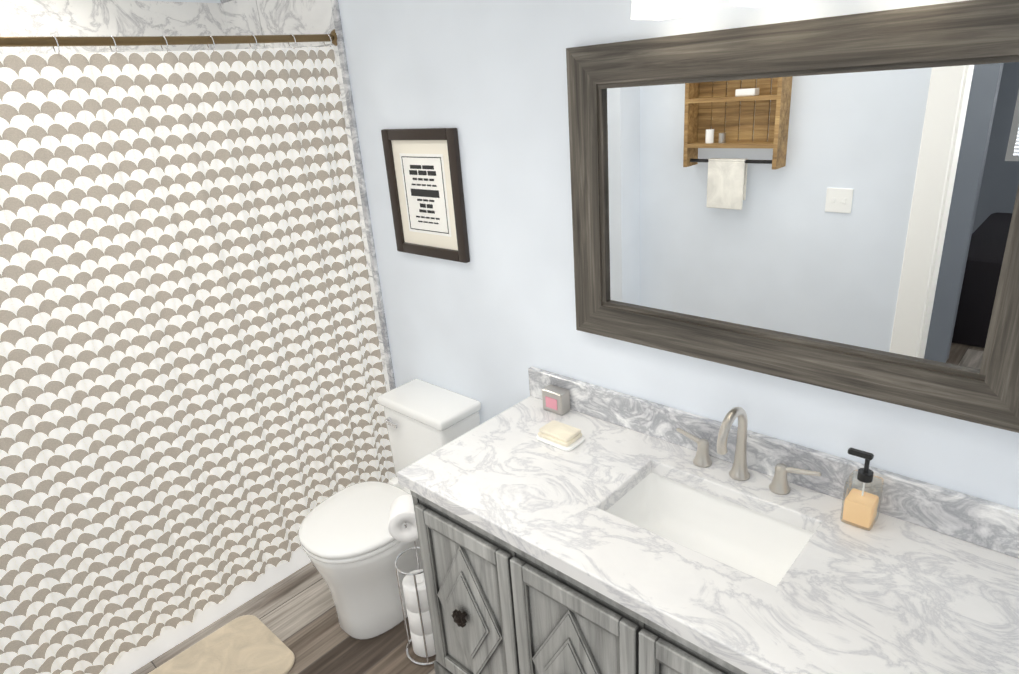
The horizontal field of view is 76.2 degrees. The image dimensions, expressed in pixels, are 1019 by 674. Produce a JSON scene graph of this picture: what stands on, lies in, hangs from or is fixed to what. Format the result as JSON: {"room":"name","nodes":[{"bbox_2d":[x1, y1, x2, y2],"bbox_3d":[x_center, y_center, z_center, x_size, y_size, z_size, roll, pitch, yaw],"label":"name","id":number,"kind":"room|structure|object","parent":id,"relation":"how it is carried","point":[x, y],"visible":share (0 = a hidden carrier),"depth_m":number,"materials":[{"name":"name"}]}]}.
{"room":"bathroom","nodes":[
{"label":"bathroom","id":0,"kind":"room"},
{"bbox_2d":[139,0,220,2],"bbox_3d":[-1.876,-0.298,2.617,0.120,2.755,2.140,15,28,40],"label":"wall","id":1,"kind":"structure","parent":0,"point":[208,1],"depth_m":2.78,"materials":[{"name":"paint"}]},
{"bbox_2d":[0,0,227,53],"bbox_3d":[-1.761,-0.321,2.640,0.010,1.965,1.700,15,28,40],"label":"tiled wall","id":2,"kind":"structure","parent":1,"relation":"attached to","point":[66,18],"depth_m":2.56,"materials":[{"name":"stone"}]},
{"bbox_2d":[220,0,395,391],"bbox_3d":[-0.855,-0.312,2.991,0.835,2.365,0.016,15,28,40],"label":"tiled wall","id":3,"kind":"structure","parent":1,"relation":"attached to","point":[241,17],"depth_m":2.62,"materials":[{"name":"stone"}]},
{"bbox_2d":[0,29,395,673],"bbox_3d":[-1.152,0.073,2.213,0.092,2.050,1.698,15,28,40],"label":"shower curtain","id":4,"kind":"object","parent":3,"relation":"attached to","point":[192,415],"visible":0.98,"depth_m":2.19,"materials":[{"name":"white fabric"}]},
{"bbox_2d":[131,562,435,673],"bbox_3d":[-1.356,2.162,0.125,5.070,0.100,6.320,15,28,40],"label":"floor","id":5,"kind":"structure","parent":0,"point":[295,613],"depth_m":2.48,"materials":[{"name":"brown wood"}]},
{"bbox_2d":[106,548,310,673],"bbox_3d":[-1.401,0.806,2.803,0.740,0.500,1.674,15,28,40],"label":"bathtub","id":6,"kind":"object","parent":5,"relation":"on","point":[130,662],"visible":0.02,"depth_m":2.57,"materials":[{"name":"white ceramic"}]},
{"bbox_2d":[148,615,294,673],"bbox_3d":[-1.151,1.259,2.253,0.400,0.015,0.735,15,28,40],"label":"bath mat","id":7,"kind":"object","parent":5,"relation":"on","point":[248,644],"visible":1,"depth_m":2.41,"materials":[{"name":"beige fabric"}]},
{"bbox_2d":[298,379,480,638],"bbox_3d":[-0.462,0.684,2.535,0.408,0.785,0.720,15,28,40],"label":"toilet","id":8,"kind":"object","parent":5,"relation":"on","point":[352,547],"visible":0.67,"depth_m":2.43,"materials":[{"name":"white ceramic"}]},
{"bbox_2d":[388,494,435,665],"bbox_3d":[-0.321,0.845,2.270,0.179,0.654,0.176,15,28,40],"label":"toilet paper stand","id":9,"kind":"object","parent":5,"relation":"on","point":[402,526],"visible":0.71,"depth_m":2.26,"materials":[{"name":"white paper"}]},
{"bbox_2d":[398,479,756,673],"bbox_3d":[0.489,0.887,1.731,1.596,0.849,0.644,15,28,40],"label":"bathroom vanity","id":10,"kind":"object","parent":5,"relation":"on","point":[496,606],"depth_m":1.69,"materials":[{"name":"grey wood"}]},
{"bbox_2d":[397,391,1018,673],"bbox_3d":[0.469,0.469,1.579,1.598,0.040,0.613,15,28,40],"label":"countertop","id":11,"kind":"structure","parent":10,"relation":"on","point":[905,594],"depth_m":1.43,"materials":[{"name":"white stone"}]},
{"bbox_2d":[542,384,569,414],"bbox_3d":[0.154,0.208,2.151,0.084,0.077,0.050,15,28,40],"label":"candle tin","id":12,"kind":"object","parent":11,"relation":"on","point":[556,399],"visible":1,"depth_m":2.13,"materials":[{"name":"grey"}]},
{"bbox_2d":[536,420,584,450],"bbox_3d":[0.154,0.296,1.977,0.136,0.039,0.092,15,28,40],"label":"soap dish","id":13,"kind":"object","parent":11,"relation":"on","point":[561,436],"visible":0.98,"depth_m":1.95,"materials":[{"name":"white ceramic"}]},
{"bbox_2d":[605,467,816,582],"bbox_3d":[0.490,0.538,1.645,0.520,0.164,0.330,15,28,40],"label":"sink","id":14,"kind":"object","parent":11,"relation":"in","point":[762,542],"depth_m":1.75,"materials":[{"name":"white ceramic"}]},
{"bbox_2d":[673,407,820,498],"bbox_3d":[0.574,0.283,1.669,0.386,0.226,0.159,15,28,40],"label":"faucet","id":15,"kind":"object","parent":11,"relation":"on","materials":[{"name":"silver metal"}]},
{"bbox_2d":[840,447,883,530],"bbox_3d":[0.817,0.348,1.508,0.076,0.183,0.068,15,28,40],"label":"soap dispenser","id":16,"kind":"object","parent":11,"relation":"on","point":[859,508],"visible":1,"depth_m":1.50,"materials":[{"name":"clear glass"}]},
{"bbox_2d":[338,0,1018,509],"bbox_3d":[0.273,-0.226,2.003,3.870,2.755,0.120,15,28,40],"label":"wall","id":17,"kind":"structure","parent":0,"point":[490,322],"depth_m":2.03,"materials":[{"name":"paint"}]},
{"bbox_2d":[381,128,469,262],"bbox_3d":[-0.305,-0.512,2.340,0.390,0.456,0.022,15,28,40],"label":"picture frame","id":18,"kind":"object","parent":17,"relation":"attached to","point":[424,174],"visible":1,"depth_m":2.33,"materials":[{"name":"grey wood"}]},
{"bbox_2d":[631,0,802,19],"bbox_3d":[0.532,-0.810,1.265,0.592,0.283,0.154,15,28,40],"label":"sconce","id":19,"kind":"object","parent":17,"relation":"attached to","point":[654,9],"visible":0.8,"depth_m":1.41,"materials":[{"name":"silver metal"}]},
{"bbox_2d":[566,0,1018,432],"bbox_3d":[0.606,-0.291,1.521,1.129,0.804,0.032,15,28,40],"label":"mirror","id":20,"kind":"object","parent":17,"relation":"attached to","point":[832,203],"visible":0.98,"depth_m":1.44,"materials":[{"name":"wood"},{"name":"mirror glass"}]}
]}

